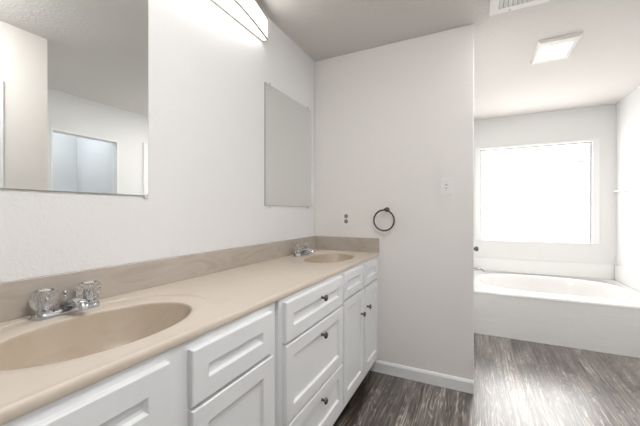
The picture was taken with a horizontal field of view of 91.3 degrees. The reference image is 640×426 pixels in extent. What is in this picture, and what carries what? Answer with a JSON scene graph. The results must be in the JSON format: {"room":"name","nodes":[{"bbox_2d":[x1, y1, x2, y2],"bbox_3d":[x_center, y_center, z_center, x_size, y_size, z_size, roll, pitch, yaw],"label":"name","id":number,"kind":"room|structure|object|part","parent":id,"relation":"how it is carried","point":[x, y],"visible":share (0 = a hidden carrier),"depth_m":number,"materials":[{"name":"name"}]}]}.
{"room":"bathroom","nodes":[
{"label":"bathroom","id":0,"kind":"room"},
{"bbox_2d":[0,0,314,281],"bbox_3d":[-0.925,-0.028,0.909,0.100,2.440,4.014,0,0,26],"label":"wall","id":1,"kind":"structure","parent":0,"point":[207,72],"depth_m":1.44,"materials":[{"name":"white paint"}]},
{"bbox_2d":[0,0,147,198],"bbox_3d":[-0.831,-0.471,0.974,0.008,0.829,0.634,0,0,26],"label":"wall mirror","id":2,"kind":"object","parent":1,"relation":"attached to","point":[74,73],"visible":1,"depth_m":1.03,"materials":[{"name":"silver glass"}]},
{"bbox_2d":[0,236,315,322],"bbox_3d":[-0.537,0.245,1.562,0.020,0.109,2.269,0,0,26],"label":"backsplash","id":3,"kind":"structure","parent":1,"relation":"attached to","point":[115,280],"depth_m":1.21,"materials":[{"name":"beige stone"}]},
{"bbox_2d":[211,0,267,40],"bbox_3d":[-0.578,-1.134,1.361,0.121,0.143,1.239,0,0,26],"label":"vanity light","id":4,"kind":"object","parent":1,"relation":"attached to","point":[248,13],"visible":1,"depth_m":1.74,"materials":[{"name":"white plastic"}]},
{"bbox_2d":[264,82,310,207],"bbox_3d":[-0.210,-0.435,2.237,0.008,0.799,0.612,0,0,26],"label":"wall mirror","id":5,"kind":"object","parent":1,"relation":"attached to","point":[287,123],"visible":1,"depth_m":2.18,"materials":[{"name":"silver glass"}]},
{"bbox_2d":[315,24,473,393],"bbox_3d":[0.507,-0.031,2.369,1.181,2.440,0.129,0,0,26],"label":"wall","id":6,"kind":"structure","parent":0,"point":[393,120],"depth_m":2.24,"materials":[{"name":"white paint"}]},
{"bbox_2d":[342,211,349,225],"bbox_3d":[0.205,0.045,2.457,0.071,0.119,0.009,0,0,26],"label":"wall outlet","id":7,"kind":"object","parent":6,"relation":"attached to","point":[345,214],"visible":1,"depth_m":2.45,"materials":[{"name":"white plastic"}]},
{"bbox_2d":[373,207,394,230],"bbox_3d":[0.473,0.045,2.295,0.162,0.178,0.062,0,0,26],"label":"towel ring","id":8,"kind":"object","parent":6,"relation":"attached to","point":[386,209],"visible":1,"depth_m":2.27,"materials":[{"name":"brown metal"}]},
{"bbox_2d":[441,178,451,194],"bbox_3d":[0.860,-0.181,2.129,0.074,0.118,0.017,0,0,26],"label":"light switch","id":9,"kind":"object","parent":6,"relation":"attached to","point":[446,183],"visible":1,"depth_m":2.13,"materials":[{"name":"white plastic"}]},
{"bbox_2d":[256,0,639,119],"bbox_3d":[1.309,-1.299,1.165,3.882,0.100,6.452,0,0,26],"label":"ceiling","id":10,"kind":"structure","parent":0,"point":[603,68],"depth_m":2.22,"materials":[{"name":"white paint"}]},
{"bbox_2d":[489,0,549,15],"bbox_3d":[1.138,-1.245,1.767,0.310,0.010,0.310,0,0,26],"label":"ceiling vent","id":11,"kind":"object","parent":10,"relation":"in","point":[496,6],"visible":1,"depth_m":1.87,"materials":[{"name":"white metal"}]},
{"bbox_2d":[530,32,582,63],"bbox_3d":[1.781,-1.237,2.376,0.255,0.026,0.370,0,0,26],"label":"ceiling light","id":12,"kind":"object","parent":10,"relation":"attached to","point":[560,47],"visible":1,"depth_m":2.33,"materials":[{"name":"white plastic"}]},
{"bbox_2d":[333,333,639,425],"bbox_3d":[1.309,1.241,1.170,3.882,0.100,6.452,0,0,26],"label":"floor","id":13,"kind":"structure","parent":0,"point":[517,382],"depth_m":2.06,"materials":[{"name":"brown wood"}]},
{"bbox_2d":[2,302,274,425],"bbox_3d":[-0.591,0.758,0.851,0.548,0.867,0.892,0,0,26],"label":"base cabinet","id":14,"kind":"object","parent":13,"relation":"on","point":[224,375],"visible":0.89,"depth_m":0.79,"materials":[{"name":"white wood"}]},
{"bbox_3d":[-0.443,0.418,0.552,0.018,0.144,0.398,0,0,26],"label":"false drawer","id":15,"kind":"part","parent":14,"relation":"part of","materials":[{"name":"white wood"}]},
{"bbox_2d":[0,236,378,425],"bbox_3d":[-0.301,0.322,1.446,0.545,0.262,2.269,0,0,26],"label":"countertop","id":16,"kind":"structure","parent":14,"relation":"on","point":[148,309],"depth_m":0.99,"materials":[{"name":"beige stone"}]},
{"bbox_2d":[29,281,100,320],"bbox_3d":[-0.771,0.263,0.958,0.148,0.082,0.148,0,0,-18],"label":"faucet","id":17,"kind":"object","parent":16,"relation":"on","point":[44,301],"visible":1,"depth_m":0.92,"materials":[{"name":"silver metal"}]},
{"bbox_3d":[-0.797,0.250,0.905,0.066,0.053,0.066,0,0,26],"label":"acrylic knob","id":18,"kind":"part","parent":17,"relation":"part of","materials":[{"name":"white"}]},
{"bbox_3d":[-0.797,0.266,0.906,0.046,0.046,0.046,0,0,26],"label":"handle stem","id":19,"kind":"part","parent":17,"relation":"part of","materials":[{"name":"silver metal"}]},
{"bbox_3d":[-0.787,0.263,0.965,0.014,0.053,0.014,0,0,26],"label":"lift rod","id":20,"kind":"part","parent":17,"relation":"part of","materials":[{"name":"silver metal"}]},
{"bbox_3d":[-0.772,0.295,0.958,0.052,0.017,0.176,0,0,26],"label":"plate","id":21,"kind":"part","parent":17,"relation":"part of","materials":[{"name":"silver metal"}]},
{"bbox_3d":[-0.737,0.273,0.941,0.118,0.042,0.040,0,0,26],"label":"spout","id":22,"kind":"part","parent":17,"relation":"part of","materials":[{"name":"silver metal"}]},
{"bbox_3d":[-0.746,0.249,1.010,0.066,0.053,0.066,0,0,26],"label":"acrylic knob","id":23,"kind":"part","parent":17,"relation":"part of","materials":[{"name":"white"}]},
{"bbox_3d":[-0.746,0.266,1.010,0.046,0.046,0.046,0,0,26],"label":"handle stem","id":24,"kind":"part","parent":17,"relation":"part of","materials":[{"name":"silver metal"}]},
{"bbox_2d":[293,243,313,256],"bbox_3d":[-0.128,0.260,2.231,0.148,0.082,0.148,0,0,-18],"label":"faucet","id":25,"kind":"object","parent":16,"relation":"on","point":[304,249],"visible":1,"depth_m":2.18,"materials":[{"name":"silver metal"}]},
{"bbox_3d":[-0.154,0.247,2.179,0.066,0.053,0.066,0,0,26],"label":"acrylic knob","id":26,"kind":"part","parent":25,"relation":"part of","materials":[{"name":"white"}]},
{"bbox_3d":[-0.128,0.293,2.231,0.052,0.017,0.176,0,0,26],"label":"plate","id":27,"kind":"part","parent":25,"relation":"part of","materials":[{"name":"silver metal"}]},
{"bbox_3d":[-0.102,0.247,2.283,0.066,0.053,0.066,0,0,26],"label":"acrylic knob","id":28,"kind":"part","parent":25,"relation":"part of","materials":[{"name":"white"}]},
{"bbox_3d":[-0.093,0.271,2.214,0.118,0.042,0.040,0,0,26],"label":"spout","id":29,"kind":"part","parent":25,"relation":"part of","materials":[{"name":"silver metal"}]},
{"bbox_3d":[-0.250,0.418,0.945,0.018,0.144,0.349,0,0,26],"label":"false drawer","id":30,"kind":"part","parent":14,"relation":"part of","materials":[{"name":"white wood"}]},
{"bbox_3d":[-0.250,0.771,0.945,0.018,0.541,0.349,0,0,26],"label":"door","id":31,"kind":"part","parent":14,"relation":"part of","materials":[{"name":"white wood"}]},
{"bbox_2d":[275,273,342,425],"bbox_3d":[-0.241,0.757,1.528,0.578,0.867,0.629,0,0,26],"label":"base cabinet","id":32,"kind":"object","parent":13,"relation":"on","point":[309,321],"visible":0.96,"depth_m":1.36,"materials":[{"name":"white wood"}]},
{"bbox_3d":[-0.008,0.652,1.435,0.018,0.299,0.566,0,0,26],"label":"drawer","id":33,"kind":"part","parent":32,"relation":"part of","materials":[{"name":"white wood"}]},
{"bbox_3d":[-0.008,0.416,1.435,0.018,0.154,0.566,0,0,26],"label":"drawer","id":34,"kind":"part","parent":32,"relation":"part of","materials":[{"name":"white wood"}]},
{"bbox_3d":[-0.008,0.924,1.436,0.018,0.224,0.566,0,0,26],"label":"drawer","id":35,"kind":"part","parent":32,"relation":"part of","materials":[{"name":"white wood"}]},
{"bbox_3d":[0.021,0.865,1.442,0.030,0.031,0.031,0,0,26],"label":"knob","id":36,"kind":"part","parent":32,"relation":"part of","materials":[{"name":"black metal"}]},
{"bbox_3d":[0.021,0.563,1.442,0.030,0.031,0.031,0,0,26],"label":"knob","id":37,"kind":"part","parent":32,"relation":"part of","materials":[{"name":"black metal"}]},
{"bbox_3d":[0.021,0.391,1.441,0.030,0.031,0.031,0,0,26],"label":"knob","id":38,"kind":"part","parent":32,"relation":"part of","materials":[{"name":"black metal"}]},
{"bbox_2d":[341,256,377,411],"bbox_3d":[0.057,0.756,2.134,0.578,0.867,0.719,0,0,26],"label":"base cabinet","id":39,"kind":"object","parent":13,"relation":"on","point":[360,282],"visible":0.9,"depth_m":1.94,"materials":[{"name":"white wood"}]},
{"bbox_3d":[0.199,0.405,1.855,0.018,0.142,0.327,0,0,26],"label":"false drawer","id":40,"kind":"part","parent":39,"relation":"part of","materials":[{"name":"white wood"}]},
{"bbox_3d":[0.199,0.763,1.856,0.018,0.553,0.327,0,0,26],"label":"door","id":41,"kind":"part","parent":39,"relation":"part of","materials":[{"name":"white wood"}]},
{"bbox_3d":[0.354,0.405,2.171,0.018,0.142,0.293,0,0,26],"label":"false drawer","id":42,"kind":"part","parent":39,"relation":"part of","materials":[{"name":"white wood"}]},
{"bbox_3d":[0.354,0.763,2.171,0.018,0.553,0.293,0,0,26],"label":"door","id":43,"kind":"part","parent":39,"relation":"part of","materials":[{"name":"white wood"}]},
{"bbox_2d":[474,270,639,357],"bbox_3d":[2.438,0.976,3.362,1.524,0.424,1.279,0,0,26],"label":"bathtub","id":44,"kind":"object","parent":13,"relation":"on","point":[592,314],"visible":0.97,"depth_m":2.89,"materials":[{"name":"white ceramic"}]},
{"bbox_2d":[474,257,639,291],"bbox_3d":[2.443,0.683,3.372,1.524,0.167,1.256,0,0,26],"label":"tub surround","id":45,"kind":"object","parent":44,"relation":"on","point":[629,278],"visible":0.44,"depth_m":3.80,"materials":[{"name":"white plastic"}]},
{"bbox_3d":[2.716,0.682,3.927,1.488,0.167,0.018,0,0,26],"label":"panel","id":46,"kind":"part","parent":45,"relation":"part of","materials":[{"name":"white plastic"}]},
{"bbox_3d":[3.114,0.683,3.031,0.018,0.167,1.237,0,0,26],"label":"panel","id":47,"kind":"part","parent":45,"relation":"part of","materials":[{"name":"white plastic"}]},
{"bbox_2d":[474,104,615,279],"bbox_3d":[2.751,-0.034,3.986,1.736,2.440,0.120,0,0,26],"label":"wall","id":48,"kind":"structure","parent":0,"point":[597,121],"depth_m":3.81,"materials":[{"name":"white paint"}]},
{"bbox_2d":[476,138,599,243],"bbox_3d":[2.701,-0.252,3.977,1.294,1.245,0.091,0,0,26],"label":"window","id":49,"kind":"structure","parent":48,"relation":"in","point":[546,193],"depth_m":3.96,"materials":[{"name":"white glass"}]},
{"bbox_3d":[2.695,0.365,3.974,1.182,0.010,0.054,0,0,26],"label":"sill","id":50,"kind":"part","parent":49,"relation":"part of","materials":[{"name":"white"}]},
{"bbox_2d":[616,86,639,273],"bbox_3d":[2.665,-0.030,1.970,0.110,2.440,3.575,0,0,26],"label":"wall","id":51,"kind":"structure","parent":0,"point":[628,108],"depth_m":3.31,"materials":[{"name":"white paint"}]},
{"bbox_2d":[614,186,639,192],"bbox_3d":[3.174,-0.238,3.163,0.030,0.046,0.920,0,0,26],"label":"wall rail","id":52,"kind":"object","parent":51,"relation":"attached to","point":[638,187],"visible":1,"depth_m":3.29,"materials":[{"name":"white"}]}
]}

